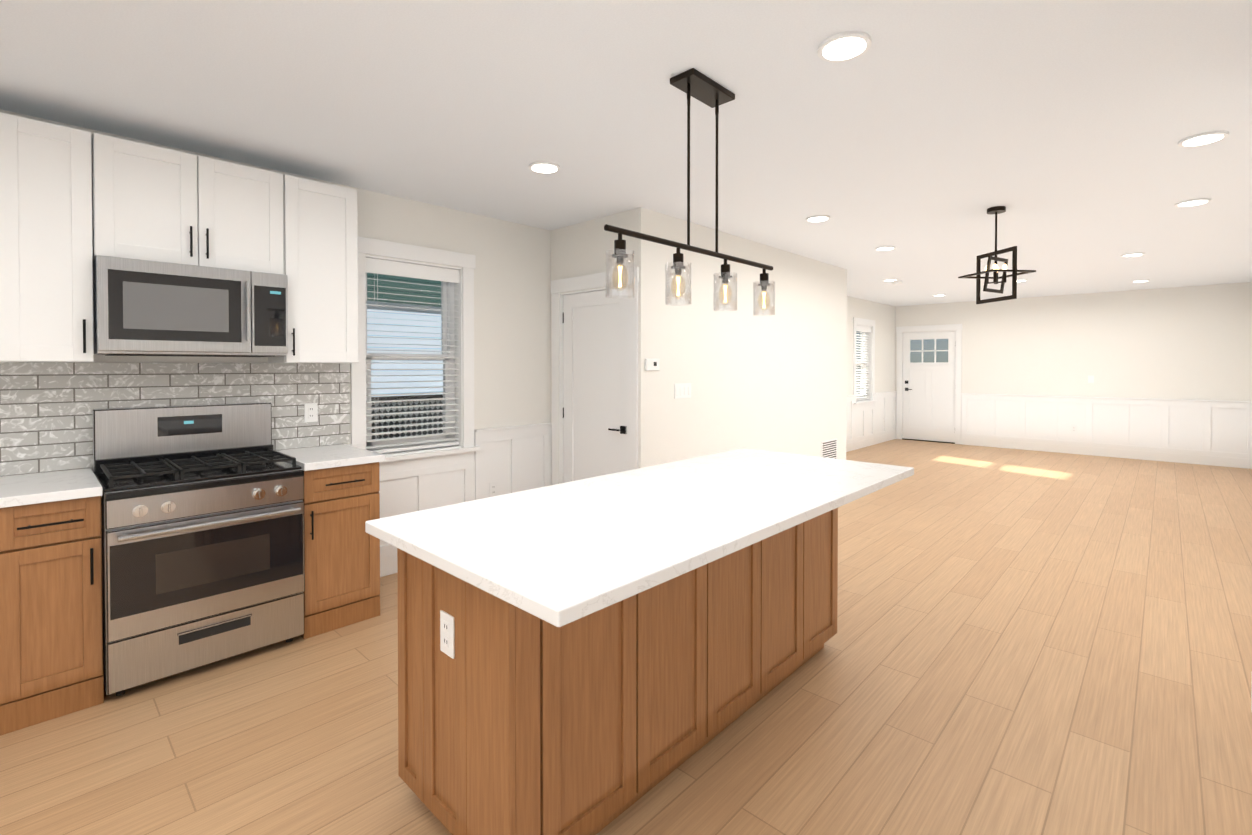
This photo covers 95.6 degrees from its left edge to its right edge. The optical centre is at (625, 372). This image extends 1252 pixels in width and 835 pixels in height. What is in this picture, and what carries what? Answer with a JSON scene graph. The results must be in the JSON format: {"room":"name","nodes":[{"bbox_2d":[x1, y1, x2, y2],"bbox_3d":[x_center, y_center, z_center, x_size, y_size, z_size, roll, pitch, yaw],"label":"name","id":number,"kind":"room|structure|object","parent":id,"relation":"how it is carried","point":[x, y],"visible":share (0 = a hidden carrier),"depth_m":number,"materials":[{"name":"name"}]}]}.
{"room":"kitchen","nodes":[
{"label":"kitchen","id":0,"kind":"room"},
{"bbox_2d":[0,109,894,474],"bbox_3d":[0.452,0.055,6.224,0.200,2.600,14.230,1,1,44],"label":"wall","id":1,"kind":"structure","parent":0,"point":[512,327],"depth_m":4.54,"materials":[{"name":"paint"}]},
{"bbox_2d":[0,112,93,361],"bbox_3d":[-2.626,-0.571,2.567,0.367,1.043,0.299,1,1,44],"label":"upper cabinet","id":2,"kind":"object","parent":1,"relation":"attached to","point":[46,271],"visible":1,"depth_m":2.47,"materials":[{"name":"white wood"}]},
{"bbox_2d":[0,362,349,475],"bbox_3d":[-2.538,0.208,2.931,0.010,0.520,2.135,1,1,44],"label":"tile backsplash","id":3,"kind":"structure","parent":1,"relation":"attached to","point":[46,415],"depth_m":2.93,"materials":[{"name":"grey tile"}]},
{"bbox_2d":[304,403,317,421],"bbox_3d":[-1.957,0.247,3.528,0.008,0.118,0.075,1,1,44],"label":"outlet","id":4,"kind":"object","parent":3,"relation":"attached to","point":[310,412],"visible":1,"depth_m":3.52,"materials":[{"name":"white plastic"}]},
{"bbox_2d":[92,133,283,273],"bbox_3d":[-2.256,-0.817,2.953,0.367,0.560,0.766,1,1,44],"label":"upper cabinet","id":5,"kind":"object","parent":1,"relation":"attached to","point":[154,203],"visible":0.81,"depth_m":2.81,"materials":[{"name":"white wood"}]},
{"bbox_2d":[93,255,287,356],"bbox_3d":[-2.225,-0.309,2.929,0.449,0.444,0.758,1,1,44],"label":"over-the-range microwave","id":6,"kind":"object","parent":5,"relation":"attached to","point":[147,308],"visible":0.94,"depth_m":2.76,"materials":[{"name":"stainless steel"},{"name":"black glass"}]},
{"bbox_2d":[268,174,357,362],"bbox_3d":[-1.855,-0.580,3.378,0.367,1.043,0.392,1,1,44],"label":"upper cabinet","id":7,"kind":"object","parent":1,"relation":"attached to","point":[320,249],"visible":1,"depth_m":3.27,"materials":[{"name":"white wood"}]},
{"bbox_2d":[350,236,479,473],"bbox_3d":[-1.535,-0.108,4.082,0.252,1.582,0.956,1,1,44],"label":"kitchen window","id":8,"kind":"structure","parent":1,"relation":"in","point":[448,278],"depth_m":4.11,"materials":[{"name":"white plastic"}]},
{"bbox_2d":[344,423,551,576],"bbox_3d":[-1.231,0.908,4.295,0.036,0.940,1.716,1,1,44],"label":"wainscoting","id":9,"kind":"structure","parent":1,"relation":"attached to","point":[510,459],"depth_m":4.38,"materials":[{"name":"white wood"}]},
{"bbox_2d":[489,482,496,496],"bbox_3d":[-1.051,0.925,4.496,0.008,0.118,0.075,1,1,44],"label":"outlet","id":10,"kind":"object","parent":1,"relation":"attached to","point":[492,489],"visible":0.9,"depth_m":4.49,"materials":[{"name":"white plastic"}]},
{"bbox_2d":[853,317,877,408],"bbox_3d":[4.145,-0.167,10.051,0.252,1.562,0.996,1,1,44],"label":"living room window","id":11,"kind":"structure","parent":1,"relation":"in","point":[862,330],"depth_m":10.19,"materials":[{"name":"white plastic"}]},
{"bbox_2d":[846,391,896,451],"bbox_3d":[3.619,0.848,9.391,0.036,0.940,4.888,1,1,44],"label":"wainscoting","id":12,"kind":"structure","parent":1,"relation":"attached to","point":[865,426],"depth_m":10.28,"materials":[{"name":"white wood"}]},
{"bbox_2d":[551,211,626,422],"bbox_3d":[-0.284,0.074,4.653,0.900,2.600,0.120,1,1,44],"label":"wall","id":13,"kind":"structure","parent":0,"point":[579,249],"depth_m":4.62,"materials":[{"name":"paint"}]},
{"bbox_2d":[551,267,638,484],"bbox_3d":[-0.234,0.294,4.592,1.010,2.161,0.140,1,1,44],"label":"door frame","id":14,"kind":"structure","parent":13,"relation":"attached to","point":[583,283],"depth_m":4.63,"materials":[{"name":"white wood"}]},
{"bbox_2d":[563,287,626,482],"bbox_3d":[-0.258,0.356,4.570,0.783,2.022,0.089,1,1,44],"label":"pantry door","id":15,"kind":"structure","parent":13,"relation":"in","point":[595,385],"depth_m":4.58,"materials":[{"name":"white wood"}]},
{"bbox_2d":[0,439,1251,834],"bbox_3d":[2.255,1.435,4.524,5.180,0.120,14.230,1,1,44],"label":"floor","id":16,"kind":"structure","parent":0,"point":[1020,641],"depth_m":2.37,"materials":[{"name":"brown wood"}]},
{"bbox_2d":[0,496,103,735],"bbox_3d":[-2.522,0.956,2.487,0.652,0.885,0.301,1,1,44],"label":"base cabinet","id":17,"kind":"object","parent":16,"relation":"on","point":[51,634],"visible":0.9,"depth_m":2.29,"materials":[{"name":"brown wood"}]},
{"bbox_2d":[93,402,304,695],"bbox_3d":[-2.117,0.787,2.839,0.687,1.215,0.756,1,1,44],"label":"range","id":18,"kind":"object","parent":16,"relation":"on","point":[203,540],"visible":0.98,"depth_m":2.67,"materials":[{"name":"silver metal"}]},
{"bbox_2d":[301,462,379,638],"bbox_3d":[-1.750,0.947,3.299,0.652,0.885,0.399,1,1,44],"label":"base cabinet","id":19,"kind":"object","parent":16,"relation":"on","point":[342,557],"visible":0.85,"depth_m":3.09,"materials":[{"name":"brown wood"}]},
{"bbox_2d":[275,444,384,470],"bbox_3d":[-1.747,0.484,3.304,0.642,0.039,0.420,1,1,44],"label":"countertop","id":20,"kind":"structure","parent":19,"relation":"on","point":[322,457],"depth_m":3.20,"materials":[{"name":"stone"}]},
{"bbox_2d":[397,508,837,834],"bbox_3d":[0.149,0.954,2.388,0.665,0.892,1.990,1,1,44],"label":"kitchen island","id":21,"kind":"object","parent":16,"relation":"on","point":[513,720],"visible":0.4,"depth_m":1.74,"materials":[{"name":"brown wood"}]},
{"bbox_2d":[440,610,454,658],"bbox_3d":[-0.523,0.764,1.658,0.075,0.120,0.008,1,1,44],"label":"outlet","id":22,"kind":"object","parent":21,"relation":"attached to","point":[447,633],"visible":1,"depth_m":1.65,"materials":[{"name":"white plastic"}]},
{"bbox_2d":[365,448,913,626],"bbox_3d":[0.289,0.489,2.308,0.970,0.037,2.255,1,1,44],"label":"island countertop","id":23,"kind":"structure","parent":21,"relation":"on","point":[559,555],"depth_m":1.80,"materials":[{"name":"stone"}]},
{"bbox_3d":[-2.834,0.960,2.160,0.652,0.885,0.596,1,1,44],"label":"base cabinet","id":24,"kind":"object","parent":16,"relation":"on","visible":0},
{"bbox_2d":[0,468,102,507],"bbox_3d":[-2.732,0.496,2.268,0.642,0.039,0.902,1,1,44],"label":"countertop","id":25,"kind":"structure","parent":24,"relation":"on","point":[33,488],"depth_m":2.37,"materials":[{"name":"stone"}]},
{"bbox_2d":[0,0,1251,306],"bbox_3d":[2.255,-1.285,4.492,5.180,0.120,14.230,1,1,44],"label":"ceiling","id":26,"kind":"structure","parent":0,"point":[922,136],"depth_m":2.62,"materials":[{"name":"paint"}]},
{"bbox_2d":[529,161,559,173],"bbox_3d":[-0.478,-1.204,3.332,0.184,0.013,0.184,1,1,44],"label":"recessed light","id":27,"kind":"object","parent":26,"relation":"in","point":[544,167],"visible":0.96,"depth_m":3.31,"materials":[{"name":"white plastic"}]},
{"bbox_2d":[604,68,774,315],"bbox_3d":[0.324,-0.737,2.381,0.120,0.924,1.140,1,1,44],"label":"pendant light","id":28,"kind":"object","parent":26,"relation":"hanging from","point":[700,86],"visible":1,"depth_m":2.31,"materials":[{"name":"brown metal"}]},
{"bbox_2d":[806,215,829,221],"bbox_3d":[1.516,-1.218,4.485,0.184,0.013,0.184,1,1,44],"label":"recessed light","id":29,"kind":"object","parent":26,"relation":"in","point":[818,218],"visible":1,"depth_m":4.45,"materials":[{"name":"white plastic"}]},
{"bbox_2d":[818,31,871,62],"bbox_3d":[0.798,-1.190,2.077,0.184,0.013,0.184,1,1,44],"label":"recessed light","id":30,"kind":"object","parent":26,"relation":"in","point":[845,46],"visible":0.98,"depth_m":2.06,"materials":[{"name":"white plastic"}]},
{"bbox_2d":[875,246,894,250],"bbox_3d":[2.564,-1.231,5.614,0.184,0.013,0.184,1,1,44],"label":"recessed light","id":31,"kind":"object","parent":26,"relation":"in","point":[883,248],"visible":1,"depth_m":5.59,"materials":[{"name":"white plastic"}]},
{"bbox_2d":[892,281,901,284],"bbox_3d":[3.739,-1.241,7.836,0.130,0.044,0.130,1,1,44],"label":"smoke detector","id":32,"kind":"object","parent":26,"relation":"attached to","point":[896,282],"visible":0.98,"depth_m":7.80,"materials":[{"name":"white plastic"}]},
{"bbox_2d":[958,206,1035,303],"bbox_3d":[2.747,-0.875,4.215,0.344,0.692,0.374,0,1,-7],"label":"pendant chandelier","id":33,"kind":"object","parent":26,"relation":"hanging from","point":[996,210],"visible":1,"depth_m":4.18,"materials":[{"name":"black metal"}]},
{"bbox_2d":[1121,252,1144,256],"bbox_3d":[5.300,-1.234,5.936,0.184,0.013,0.184,1,1,44],"label":"recessed light","id":34,"kind":"object","parent":26,"relation":"in","point":[1133,254],"visible":1,"depth_m":5.90,"materials":[{"name":"white plastic"}]},
{"bbox_2d":[1132,280,1149,282],"bbox_3d":[7.051,-1.256,7.776,0.184,0.013,0.184,1,1,44],"label":"recessed light","id":35,"kind":"object","parent":26,"relation":"in","point":[1135,281],"visible":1,"depth_m":7.76,"materials":[{"name":"white"}]},
{"bbox_2d":[1175,198,1210,206],"bbox_3d":[4.038,-1.212,4.045,0.184,0.013,0.184,1,1,44],"label":"recessed light","id":36,"kind":"object","parent":26,"relation":"in","point":[1192,202],"visible":1,"depth_m":4.02,"materials":[{"name":"white plastic"}]},
{"bbox_2d":[1178,131,1228,146],"bbox_3d":[2.963,-1.199,2.915,0.184,0.013,0.184,1,1,44],"label":"recessed light","id":37,"kind":"object","parent":26,"relation":"in","point":[1205,138],"visible":0.98,"depth_m":2.90,"materials":[{"name":"white plastic"}]},
{"bbox_2d":[627,207,846,467],"bbox_3d":[1.351,0.063,5.589,0.120,2.600,3.730,1,1,44],"label":"wall","id":38,"kind":"structure","parent":0,"point":[777,382],"depth_m":5.12,"materials":[{"name":"paint"}]},
{"bbox_2d":[645,359,658,370],"bbox_3d":[0.197,-0.062,4.270,0.022,0.090,0.150,1,1,44],"label":"thermostat","id":39,"kind":"object","parent":38,"relation":"attached to","point":[651,364],"visible":0.98,"depth_m":4.25,"materials":[{"name":"white plastic"}]},
{"bbox_2d":[674,383,690,398],"bbox_3d":[0.450,0.144,4.548,0.010,0.117,0.208,1,1,44],"label":"light switch","id":40,"kind":"object","parent":38,"relation":"attached to","point":[682,390],"visible":1,"depth_m":4.54,"materials":[{"name":"white plastic"}]},
{"bbox_2d":[821,438,836,458],"bbox_3d":[2.346,0.962,6.551,0.008,0.380,0.420,1,1,44],"label":"air vent","id":41,"kind":"object","parent":38,"relation":"in","point":[828,448],"visible":0.62,"depth_m":6.54,"materials":[{"name":"white plastic"}]},
{"bbox_2d":[895,282,1251,400],"bbox_3d":[7.091,0.016,9.589,4.780,2.600,0.200,1,1,44],"label":"wall","id":42,"kind":"structure","parent":0,"point":[1191,342],"depth_m":8.94,"materials":[{"name":"paint"}]},
{"bbox_2d":[902,331,955,443],"bbox_3d":[5.756,0.267,10.792,0.916,2.070,0.162,1,1,44],"label":"front door","id":43,"kind":"structure","parent":42,"relation":"in","point":[928,401],"depth_m":10.76,"materials":[{"name":"white wood"}]},
{"bbox_2d":[896,324,961,443],"bbox_3d":[5.755,0.202,10.791,1.140,2.201,0.140,1,1,44],"label":"door frame","id":44,"kind":"structure","parent":42,"relation":"attached to","point":[957,328],"depth_m":10.67,"materials":[{"name":"white wood"}]},
{"bbox_2d":[1088,376,1093,382],"bbox_3d":[7.454,0.102,9.100,0.075,0.118,0.010,1,1,44],"label":"light switch","id":45,"kind":"object","parent":42,"relation":"attached to","point":[1090,379],"visible":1,"depth_m":9.10,"materials":[{"name":"white plastic"}]},
{"bbox_2d":[961,393,1251,468],"bbox_3d":[7.430,0.852,9.114,3.618,0.940,0.036,1,1,44],"label":"wainscoting","id":46,"kind":"structure","parent":42,"relation":"attached to","point":[1210,432],"depth_m":8.88,"materials":[{"name":"white wood"}]}
]}

